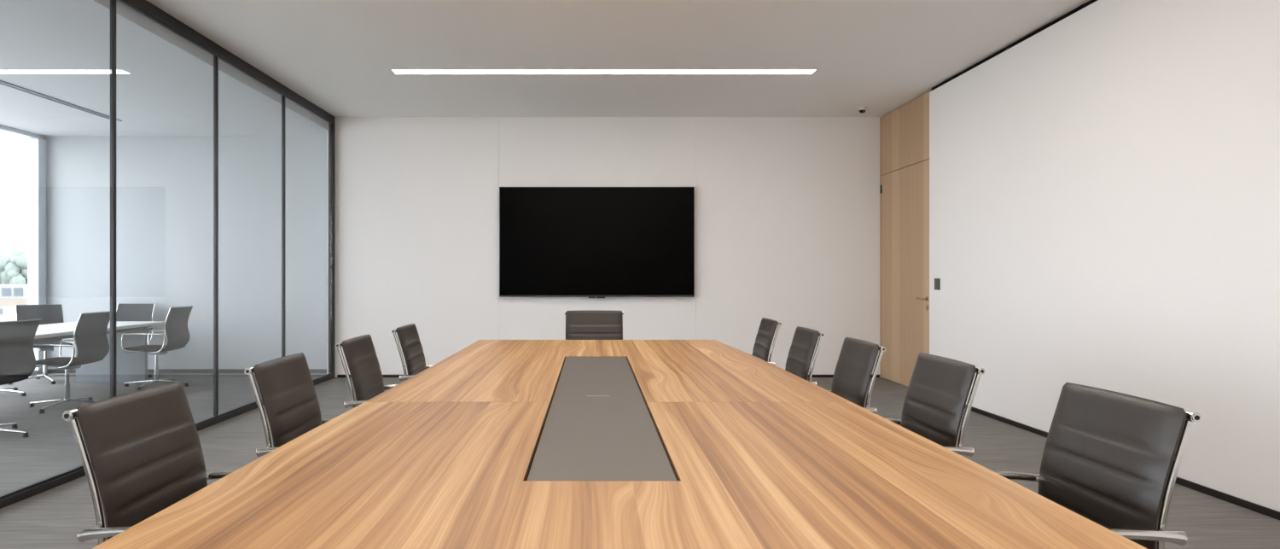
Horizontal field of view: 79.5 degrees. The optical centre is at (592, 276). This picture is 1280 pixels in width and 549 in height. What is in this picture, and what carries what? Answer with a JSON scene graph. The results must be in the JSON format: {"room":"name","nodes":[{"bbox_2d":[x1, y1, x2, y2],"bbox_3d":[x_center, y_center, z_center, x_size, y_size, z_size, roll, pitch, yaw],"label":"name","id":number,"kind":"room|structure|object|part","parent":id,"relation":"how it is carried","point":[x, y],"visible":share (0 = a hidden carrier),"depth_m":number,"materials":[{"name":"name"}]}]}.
{"room":"conference room","nodes":[
{"label":"conference room","id":0,"kind":"room"},
{"bbox_2d":[0,0,327,136],"bbox_3d":[-5.205,-1.935,3.300,3.950,0.300,13.400,0,0,0],"label":"ceiling","id":1,"kind":"structure","parent":0,"point":[60,49],"depth_m":7.08,"materials":[{"name":"grey"}]},
{"bbox_2d":[0,80,122,121],"bbox_3d":[-5.430,-1.779,2.800,0.080,0.012,12.000,0,0,0],"label":"trim","id":2,"kind":"structure","parent":1,"relation":"attached to","point":[3,83],"depth_m":7.71,"materials":[{"name":"grey metal"}]},
{"bbox_2d":[45,136,326,368],"bbox_3d":[-5.170,-0.375,9.875,4.020,3.220,0.150,0,0,0],"label":"wall","id":3,"kind":"structure","parent":0,"point":[165,184],"depth_m":9.80,"materials":[{"name":"grey paint"}]},
{"bbox_2d":[0,124,46,375],"bbox_3d":[-7.030,-0.275,3.300,0.140,3.020,13.000,0,0,0],"label":"window frame","id":4,"kind":"structure","parent":3,"relation":"in","point":[37,144],"depth_m":9.66,"materials":[{"name":"white"}]},
{"bbox_3d":[-7.030,-0.275,9.727,0.140,2.920,0.145,0,0,0],"label":"post","id":5,"kind":"part","parent":4,"relation":"part of","materials":[{"name":"white"}]},
{"bbox_2d":[47,368,326,372],"bbox_3d":[-5.110,1.210,9.794,3.740,0.050,0.012,0,0,0],"label":"baseboard","id":6,"kind":"structure","parent":3,"relation":"attached to","point":[49,370],"depth_m":9.79,"materials":[{"name":"black metal"}]},
{"bbox_2d":[326,122,328,373],"bbox_3d":[-3.200,-0.405,9.590,0.080,3.280,0.420,0,0,0],"label":"wall","id":7,"kind":"structure","parent":0,"point":[328,122],"depth_m":9.38,"materials":[{"name":"white paint"}]},
{"bbox_2d":[0,0,334,508],"bbox_3d":[-3.170,-0.355,3.087,0.060,3.180,12.575,0,0,0],"label":"glass partition frame","id":8,"kind":"structure","parent":7,"relation":"in","point":[147,8],"depth_m":6.44,"materials":[{"name":"black metal"}]},
{"bbox_3d":[-3.170,1.204,3.087,0.060,0.062,12.575,0,0,0],"label":"rail","id":9,"kind":"part","parent":8,"relation":"part of","materials":[{"name":"black metal"}]},
{"bbox_3d":[-3.170,-1.897,3.087,0.060,0.097,12.575,0,0,0],"label":"rail","id":10,"kind":"part","parent":8,"relation":"part of","materials":[{"name":"black metal"}]},
{"bbox_3d":[-3.170,-0.340,9.342,0.060,3.060,0.065,0,0,0],"label":"post","id":11,"kind":"part","parent":8,"relation":"part of","materials":[{"name":"black metal"}]},
{"bbox_2d":[334,116,881,377],"bbox_3d":[0.315,-0.355,9.450,6.950,3.180,0.140,0,0,0],"label":"wall","id":12,"kind":"structure","parent":0,"point":[787,209],"depth_m":9.38,"materials":[{"name":"white paint"}]},
{"bbox_2d":[499,186,694,297],"bbox_3d":[0.056,-0.409,9.341,2.366,1.347,0.079,0,0,0],"label":"television","id":13,"kind":"object","parent":12,"relation":"attached to","point":[555,241],"visible":1,"depth_m":9.30,"materials":[{"name":"black"}]},
{"bbox_2d":[337,374,879,377],"bbox_3d":[0.200,1.218,9.374,6.620,0.034,0.012,0,0,0],"label":"baseboard","id":14,"kind":"structure","parent":12,"relation":"attached to","point":[338,375],"depth_m":9.37,"materials":[{"name":"black"}]},
{"bbox_2d":[146,0,1089,116],"bbox_3d":[0.300,-2.020,3.115,6.980,0.150,13.030,0,0,0],"label":"ceiling","id":15,"kind":"structure","parent":0,"point":[340,56],"depth_m":6.51,"materials":[{"name":"white paint"}]},
{"bbox_2d":[390,69,817,74],"bbox_3d":[0.110,-1.943,7.300,4.014,0.004,0.164,0,0,0],"label":"recessed light","id":16,"kind":"object","parent":15,"relation":"in","point":[395,71],"visible":1,"depth_m":7.28,"materials":[{"name":"white plastic"}]},
{"bbox_2d":[856,106,866,113],"bbox_3d":[3.120,-1.918,8.880,0.112,0.074,0.112,0,0,0],"label":"ceiling camera","id":17,"kind":"object","parent":15,"relation":"attached to","point":[862,109],"visible":1,"depth_m":8.85,"materials":[{"name":"white"}]},
{"bbox_2d":[0,372,1279,548],"bbox_3d":[-1.695,1.295,3.325,10.970,0.120,13.450,0,0,0],"label":"floor","id":18,"kind":"structure","parent":0,"point":[52,518],"depth_m":5.39,"materials":[{"name":"carpet"}]},
{"bbox_2d":[0,386,26,395],"bbox_3d":[-6.215,0.786,7.927,0.690,0.897,0.658,0,0,24],"label":"mesh chair","id":19,"kind":"object","parent":18,"relation":"on","point":[14,388],"visible":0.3,"depth_m":7.91,"materials":[{"name":"silver metal"}]},
{"bbox_3d":[-6.200,1.181,8.100,0.037,0.049,0.332,0,0,0],"label":"leg","id":20,"kind":"part","parent":19,"relation":"part of","materials":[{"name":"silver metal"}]},
{"bbox_3d":[-6.020,1.181,7.920,0.332,0.049,0.037,0,0,0],"label":"leg","id":21,"kind":"part","parent":19,"relation":"part of","materials":[{"name":"silver metal"}]},
{"bbox_2d":[0,318,40,437],"bbox_3d":[-4.675,0.786,5.907,0.690,0.897,0.658,0,0,-24],"label":"mesh chair","id":22,"kind":"object","parent":18,"relation":"on","point":[17,357],"visible":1,"depth_m":5.89,"materials":[{"name":"grey fabric"}]},
{"bbox_3d":[-4.690,1.181,6.080,0.037,0.049,0.332,0,0,0],"label":"leg","id":23,"kind":"part","parent":22,"relation":"part of","materials":[{"name":"silver metal"}]},
{"bbox_3d":[-4.510,1.181,5.900,0.332,0.049,0.037,0,0,0],"label":"leg","id":24,"kind":"part","parent":22,"relation":"part of","materials":[{"name":"silver metal"}]},
{"bbox_3d":[-4.554,0.590,5.900,0.372,0.494,0.450,0,0,0],"label":"backrest","id":25,"kind":"part","parent":22,"relation":"part of","materials":[{"name":"grey fabric"}]},
{"bbox_2d":[8,303,75,384],"bbox_3d":[-6.426,0.786,9.035,0.658,0.897,0.690,0,0,-24],"label":"mesh chair","id":26,"kind":"object","parent":18,"relation":"on","point":[49,313],"visible":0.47,"depth_m":9.16,"materials":[{"name":"silver metal"}]},
{"bbox_3d":[-6.540,1.181,8.886,0.037,0.049,0.332,0,0,42],"label":"leg","id":27,"kind":"part","parent":26,"relation":"part of","materials":[{"name":"silver metal"}]},
{"bbox_3d":[-6.521,0.590,9.111,0.372,0.494,0.450,0,0,42],"label":"backrest","id":28,"kind":"part","parent":26,"relation":"part of","materials":[{"name":"grey fabric"}]},
{"bbox_3d":[-6.286,1.181,8.900,0.332,0.049,0.037,0,0,42],"label":"leg","id":29,"kind":"part","parent":26,"relation":"part of","materials":[{"name":"silver metal"}]},
{"bbox_3d":[-6.405,0.802,9.007,0.460,0.030,0.430,0,0,42],"label":"seat","id":30,"kind":"part","parent":26,"relation":"part of","materials":[{"name":"black fabric"}]},
{"bbox_3d":[-6.300,1.181,9.154,0.037,0.049,0.332,0,0,42],"label":"leg","id":31,"kind":"part","parent":26,"relation":"part of","materials":[{"name":"silver metal"}]},
{"bbox_2d":[29,310,110,413],"bbox_3d":[-4.955,0.786,7.277,0.690,0.897,0.658,0,0,-24],"label":"mesh chair","id":32,"kind":"object","parent":18,"relation":"on","point":[90,336],"visible":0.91,"depth_m":7.21,"materials":[{"name":"silver metal"}]},
{"bbox_3d":[-5.150,1.181,7.270,0.332,0.049,0.037,0,0,0],"label":"leg","id":33,"kind":"part","parent":32,"relation":"part of","materials":[{"name":"silver metal"}]},
{"bbox_3d":[-4.970,1.181,7.090,0.037,0.049,0.332,0,0,0],"label":"leg","id":34,"kind":"part","parent":32,"relation":"part of","materials":[{"name":"silver metal"}]},
{"bbox_3d":[-4.990,0.802,7.270,0.460,0.030,0.430,0,0,0],"label":"seat","id":35,"kind":"part","parent":32,"relation":"part of","materials":[{"name":"black fabric"}]},
{"bbox_3d":[-4.834,0.590,7.270,0.372,0.494,0.450,0,0,0],"label":"backrest","id":36,"kind":"part","parent":32,"relation":"part of","materials":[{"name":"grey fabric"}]},
{"bbox_3d":[-4.970,1.181,7.450,0.037,0.049,0.332,0,0,0],"label":"leg","id":37,"kind":"part","parent":32,"relation":"part of","materials":[{"name":"silver metal"}]},
{"bbox_3d":[-4.790,1.181,7.270,0.332,0.049,0.037,0,0,0],"label":"leg","id":38,"kind":"part","parent":32,"relation":"part of","materials":[{"name":"silver metal"}]},
{"bbox_2d":[34,320,165,382],"bbox_3d":[-5.565,0.885,7.360,1.030,0.700,3.520,0,0,0],"label":"meeting table","id":39,"kind":"object","parent":18,"relation":"on","point":[130,366],"visible":0.48,"depth_m":8.92,"materials":[{"name":"white laminate"}]},
{"bbox_3d":[-5.595,0.902,8.945,0.810,0.665,0.050,0,0,0],"label":"leg","id":40,"kind":"part","parent":39,"relation":"part of","materials":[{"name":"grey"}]},
{"bbox_2d":[116,302,155,378],"bbox_3d":[-5.713,0.786,9.375,0.658,0.897,0.690,0,0,24],"label":"mesh chair","id":41,"kind":"object","parent":18,"relation":"on","point":[125,311],"visible":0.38,"depth_m":9.62,"materials":[{"name":"silver metal"}]},
{"bbox_3d":[-5.720,0.590,9.496,0.450,0.494,0.372,0,0,0],"label":"backrest","id":42,"kind":"part","parent":41,"relation":"part of","materials":[{"name":"grey fabric"}]},
{"bbox_2d":[62,381,236,544],"bbox_3d":[-0.884,0.766,1.975,0.639,0.939,0.615,0,0,0],"label":"chair","id":43,"kind":"object","parent":18,"relation":"on","point":[143,445],"visible":0.58,"depth_m":1.90,"materials":[{"name":"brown leather"}]},
{"bbox_3d":[-1.192,0.317,1.756,0.024,0.024,0.030,0,0,0],"label":"knob","id":44,"kind":"part","parent":43,"relation":"part of","materials":[{"name":"silver metal"}]},
{"bbox_3d":[-0.900,0.583,1.763,0.607,0.542,0.012,0,0,0],"label":"rail","id":45,"kind":"part","parent":43,"relation":"part of","materials":[{"name":"silver metal"}]},
{"bbox_3d":[-0.916,0.679,1.728,0.483,0.245,0.038,0,0,0],"label":"armrest","id":46,"kind":"part","parent":43,"relation":"part of","materials":[{"name":"silver metal"}]},
{"bbox_3d":[-0.916,0.679,2.222,0.483,0.245,0.038,0,0,0],"label":"armrest","id":47,"kind":"part","parent":43,"relation":"part of","materials":[{"name":"silver metal"}]},
{"bbox_2d":[121,305,193,389],"bbox_3d":[-4.875,0.786,8.627,0.690,0.897,0.658,0,0,-24],"label":"mesh chair","id":48,"kind":"object","parent":18,"relation":"on","point":[176,323],"visible":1,"depth_m":8.55,"materials":[{"name":"silver metal"}]},
{"bbox_3d":[-5.070,1.181,8.620,0.332,0.049,0.037,0,0,0],"label":"leg","id":49,"kind":"part","parent":48,"relation":"part of","materials":[{"name":"silver metal"}]},
{"bbox_3d":[-4.890,1.181,8.440,0.037,0.049,0.332,0,0,0],"label":"leg","id":50,"kind":"part","parent":48,"relation":"part of","materials":[{"name":"silver metal"}]},
{"bbox_3d":[-4.910,0.802,8.620,0.460,0.030,0.430,0,0,0],"label":"seat","id":51,"kind":"part","parent":48,"relation":"part of","materials":[{"name":"black fabric"}]},
{"bbox_3d":[-4.754,0.590,8.620,0.372,0.494,0.450,0,0,0],"label":"backrest","id":52,"kind":"part","parent":48,"relation":"part of","materials":[{"name":"grey fabric"}]},
{"bbox_3d":[-4.710,1.181,8.620,0.332,0.049,0.037,0,0,0],"label":"leg","id":53,"kind":"part","parent":48,"relation":"part of","materials":[{"name":"silver metal"}]},
{"bbox_2d":[244,352,332,456],"bbox_3d":[-0.841,0.766,2.793,0.639,0.939,0.615,0,0,0],"label":"chair","id":54,"kind":"object","parent":18,"relation":"on","point":[286,386],"visible":0.33,"depth_m":2.71,"materials":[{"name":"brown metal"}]},
{"bbox_3d":[-1.149,0.317,2.574,0.024,0.024,0.030,0,0,0],"label":"knob","id":55,"kind":"part","parent":54,"relation":"part of","materials":[{"name":"silver metal"}]},
{"bbox_3d":[-0.857,0.583,2.581,0.607,0.542,0.012,0,0,0],"label":"rail","id":56,"kind":"part","parent":54,"relation":"part of","materials":[{"name":"silver metal"}]},
{"bbox_3d":[-0.873,0.679,2.546,0.483,0.245,0.038,0,0,0],"label":"armrest","id":57,"kind":"part","parent":54,"relation":"part of","materials":[{"name":"silver metal"}]},
{"bbox_3d":[-0.873,0.679,3.040,0.483,0.245,0.038,0,0,0],"label":"armrest","id":58,"kind":"part","parent":54,"relation":"part of","materials":[{"name":"silver metal"}]},
{"bbox_2d":[335,334,397,408],"bbox_3d":[-0.855,0.766,3.739,0.639,0.939,0.615,0,0,0],"label":"chair","id":59,"kind":"object","parent":18,"relation":"on","point":[359,352],"visible":0.3,"depth_m":3.65,"materials":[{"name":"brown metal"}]},
{"bbox_3d":[-1.163,0.317,3.520,0.024,0.024,0.030,0,0,0],"label":"knob","id":60,"kind":"part","parent":59,"relation":"part of","materials":[{"name":"silver metal"}]},
{"bbox_3d":[-0.871,0.583,3.527,0.607,0.542,0.012,0,0,0],"label":"rail","id":61,"kind":"part","parent":59,"relation":"part of","materials":[{"name":"silver metal"}]},
{"bbox_3d":[-0.887,0.679,3.492,0.483,0.245,0.038,0,0,0],"label":"armrest","id":62,"kind":"part","parent":59,"relation":"part of","materials":[{"name":"silver metal"}]},
{"bbox_3d":[-1.109,0.530,3.739,0.121,0.468,0.448,0,0,0],"label":"backrest","id":63,"kind":"part","parent":59,"relation":"part of","materials":[{"name":"grey leather"}]},
{"bbox_3d":[-0.887,0.679,3.986,0.483,0.245,0.038,0,0,0],"label":"armrest","id":64,"kind":"part","parent":59,"relation":"part of","materials":[{"name":"silver metal"}]},
{"bbox_2d":[391,323,433,380],"bbox_3d":[-0.831,0.766,4.633,0.639,0.939,0.615,0,0,0],"label":"chair","id":65,"kind":"object","parent":18,"relation":"on","point":[408,335],"visible":0.28,"depth_m":4.53,"materials":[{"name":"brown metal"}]},
{"bbox_3d":[-0.847,0.583,4.421,0.607,0.542,0.012,0,0,0],"label":"rail","id":66,"kind":"part","parent":65,"relation":"part of","materials":[{"name":"silver metal"}]},
{"bbox_3d":[-0.863,0.679,4.386,0.483,0.245,0.038,0,0,0],"label":"armrest","id":67,"kind":"part","parent":65,"relation":"part of","materials":[{"name":"silver metal"}]},
{"bbox_3d":[-1.085,0.530,4.633,0.121,0.468,0.448,0,0,0],"label":"backrest","id":68,"kind":"part","parent":65,"relation":"part of","materials":[{"name":"grey leather"}]},
{"bbox_2d":[564,310,623,339],"bbox_3d":[0.016,0.755,5.894,0.628,0.959,0.653,0,0,0],"label":"chair","id":69,"kind":"object","parent":18,"relation":"on","point":[579,324],"visible":0.14,"depth_m":6.15,"materials":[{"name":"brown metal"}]},
{"bbox_2d":[92,339,1147,548],"bbox_3d":[0.054,0.860,3.230,1.892,0.750,5.260,0,0,0],"label":"conference table","id":70,"kind":"object","parent":18,"relation":"on","point":[496,444],"visible":1,"depth_m":1.91,"materials":[{"name":"brown wood"}]},
{"bbox_3d":[0.023,0.492,3.235,0.359,0.011,2.818,0,0,0],"label":"panel","id":71,"kind":"part","parent":70,"relation":"part of","materials":[{"name":"grey metal"}]},
{"bbox_2d":[750,317,781,365],"bbox_3d":[0.938,0.766,5.325,0.639,0.939,0.615,0,0,0],"label":"chair","id":72,"kind":"object","parent":18,"relation":"on","point":[767,328],"visible":0.2,"depth_m":5.22,"materials":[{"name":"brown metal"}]},
{"bbox_3d":[0.954,0.583,5.113,0.607,0.542,0.012,0,0,0],"label":"rail","id":73,"kind":"part","parent":72,"relation":"part of","materials":[{"name":"silver metal"}]},
{"bbox_2d":[785,325,824,384],"bbox_3d":[0.935,0.766,4.377,0.639,0.939,0.615,0,0,0],"label":"chair","id":74,"kind":"object","parent":18,"relation":"on","point":[805,340],"visible":0.21,"depth_m":4.29,"materials":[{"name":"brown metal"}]},
{"bbox_3d":[0.951,0.583,4.165,0.607,0.542,0.012,0,0,0],"label":"rail","id":75,"kind":"part","parent":74,"relation":"part of","materials":[{"name":"silver metal"}]},
{"bbox_2d":[827,337,885,413],"bbox_3d":[0.957,0.766,3.567,0.639,0.939,0.615,0,0,0],"label":"chair","id":76,"kind":"object","parent":18,"relation":"on","point":[856,361],"visible":0.17,"depth_m":3.49,"materials":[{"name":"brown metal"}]},
{"bbox_3d":[0.989,0.679,3.320,0.483,0.245,0.038,0,0,0],"label":"armrest","id":77,"kind":"part","parent":76,"relation":"part of","materials":[{"name":"silver metal"}]},
{"bbox_3d":[0.973,0.583,3.355,0.607,0.542,0.012,0,0,0],"label":"rail","id":78,"kind":"part","parent":76,"relation":"part of","materials":[{"name":"silver metal"}]},
{"bbox_3d":[1.265,0.317,3.348,0.024,0.024,0.030,0,0,0],"label":"knob","id":79,"kind":"part","parent":76,"relation":"part of","materials":[{"name":"silver metal"}]},
{"bbox_2d":[885,352,985,456],"bbox_3d":[0.992,0.766,2.793,0.639,0.939,0.615,0,0,0],"label":"chair","id":80,"kind":"object","parent":18,"relation":"on","point":[939,388],"visible":0.32,"depth_m":2.72,"materials":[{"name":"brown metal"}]},
{"bbox_3d":[1.024,0.679,3.040,0.483,0.245,0.038,0,0,0],"label":"armrest","id":81,"kind":"part","parent":80,"relation":"part of","materials":[{"name":"silver metal"}]},
{"bbox_3d":[1.246,0.530,2.793,0.121,0.468,0.448,0,0,0],"label":"backrest","id":82,"kind":"part","parent":80,"relation":"part of","materials":[{"name":"grey leather"}]},
{"bbox_3d":[1.024,0.679,2.546,0.483,0.245,0.038,0,0,0],"label":"armrest","id":83,"kind":"part","parent":80,"relation":"part of","materials":[{"name":"silver metal"}]},
{"bbox_3d":[1.008,0.583,2.581,0.607,0.542,0.012,0,0,0],"label":"rail","id":84,"kind":"part","parent":80,"relation":"part of","materials":[{"name":"silver metal"}]},
{"bbox_3d":[1.300,0.317,2.574,0.024,0.024,0.030,0,0,0],"label":"knob","id":85,"kind":"part","parent":80,"relation":"part of","materials":[{"name":"silver metal"}]},
{"bbox_2d":[994,382,1201,548],"bbox_3d":[1.047,0.766,1.954,0.639,0.939,0.615,0,0,0],"label":"chair","id":86,"kind":"object","parent":18,"relation":"on","point":[1113,459],"visible":0.72,"depth_m":1.89,"materials":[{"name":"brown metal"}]},
{"bbox_3d":[1.079,0.679,2.201,0.483,0.245,0.038,0,0,0],"label":"armrest","id":87,"kind":"part","parent":86,"relation":"part of","materials":[{"name":"silver metal"}]},
{"bbox_3d":[1.079,0.679,1.707,0.483,0.245,0.038,0,0,0],"label":"armrest","id":88,"kind":"part","parent":86,"relation":"part of","materials":[{"name":"silver metal"}]},
{"bbox_3d":[1.063,0.583,1.742,0.607,0.542,0.012,0,0,0],"label":"rail","id":89,"kind":"part","parent":86,"relation":"part of","materials":[{"name":"silver metal"}]},
{"bbox_3d":[1.355,0.317,1.735,0.024,0.024,0.030,0,0,0],"label":"knob","id":90,"kind":"part","parent":86,"relation":"part of","materials":[{"name":"silver metal"}]},
{"bbox_2d":[929,0,1279,511],"bbox_3d":[3.590,-0.334,2.275,0.200,3.138,11.350,0,0,0],"label":"wall","id":91,"kind":"structure","parent":0,"point":[1104,185],"depth_m":5.01,"materials":[{"name":"white paint"}]},
{"bbox_2d":[934,278,940,290],"bbox_3d":[3.484,0.080,7.760,0.012,0.116,0.116,0,0,0],"label":"light switch","id":92,"kind":"object","parent":91,"relation":"attached to","point":[937,281],"visible":1,"depth_m":7.74,"materials":[{"name":"grey plastic"}]},
{"bbox_2d":[931,0,1097,90],"bbox_3d":[3.601,-1.924,2.272,0.178,0.042,11.345,0,0,0],"label":"trim","id":93,"kind":"structure","parent":91,"relation":"attached to","point":[1090,2],"depth_m":6.29,"materials":[{"name":"black metal"}]},
{"bbox_2d":[964,404,1279,519],"bbox_3d":[3.484,1.215,2.373,0.012,0.040,11.146,0,0,0],"label":"baseboard","id":94,"kind":"structure","parent":91,"relation":"attached to","point":[1248,504],"depth_m":4.36,"materials":[{"name":"black"}]},
{"bbox_3d":[3.635,-0.355,8.675,0.110,3.180,1.450,0,0,0],"label":"wall","id":95,"kind":"structure","parent":0,"visible":0},
{"bbox_2d":[879,89,931,386],"bbox_3d":[3.514,-0.355,8.664,0.131,3.180,1.428,0,0,0],"label":"door","id":96,"kind":"structure","parent":95,"relation":"in","point":[904,130],"depth_m":8.61,"materials":[{"name":"brown wood"}]},
{"bbox_3d":[3.522,-1.579,8.640,0.019,0.705,1.369,0,0,0],"label":"transom panel","id":97,"kind":"part","parent":96,"relation":"part of","materials":[{"name":"brown wood"}]},
{"bbox_3d":[3.480,0.240,8.105,0.063,0.052,0.162,0,0,0],"label":"lever handle","id":98,"kind":"part","parent":96,"relation":"part of","materials":[{"name":"silver metal"}]},
{"label":"outside","id":99,"kind":"structure","parent":0,"visible":0},
{"bbox_3d":[-206.000,15.135,150.000,388.000,0.200,500.000,0,0,0],"label":"ground","id":100,"kind":"structure","parent":99,"visible":0},
{"bbox_2d":[0,284,27,321],"bbox_3d":[-85.500,8.105,105.970,25.100,13.860,12.060,0,0,0],"label":"office building","id":101,"kind":"structure","parent":100,"relation":"on","point":[11,295],"depth_m":100.00,"materials":[{"name":"grey"}]},
{"bbox_2d":[0,254,27,284],"bbox_3d":[-104.297,5.492,141.106,8.956,19.087,10.109,0,0,0],"label":"tree","id":102,"kind":"object","parent":100,"relation":"on","point":[15,267],"visible":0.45,"depth_m":138.09,"materials":[{"name":"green plant"}]},
{"bbox_2d":[0,250,27,284],"bbox_3d":[-111.799,4.816,145.839,9.890,20.438,10.051,0,0,0],"label":"tree","id":103,"kind":"object","parent":100,"relation":"on","point":[13,253],"visible":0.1,"depth_m":144.72,"materials":[{"name":"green plant"}]}
]}

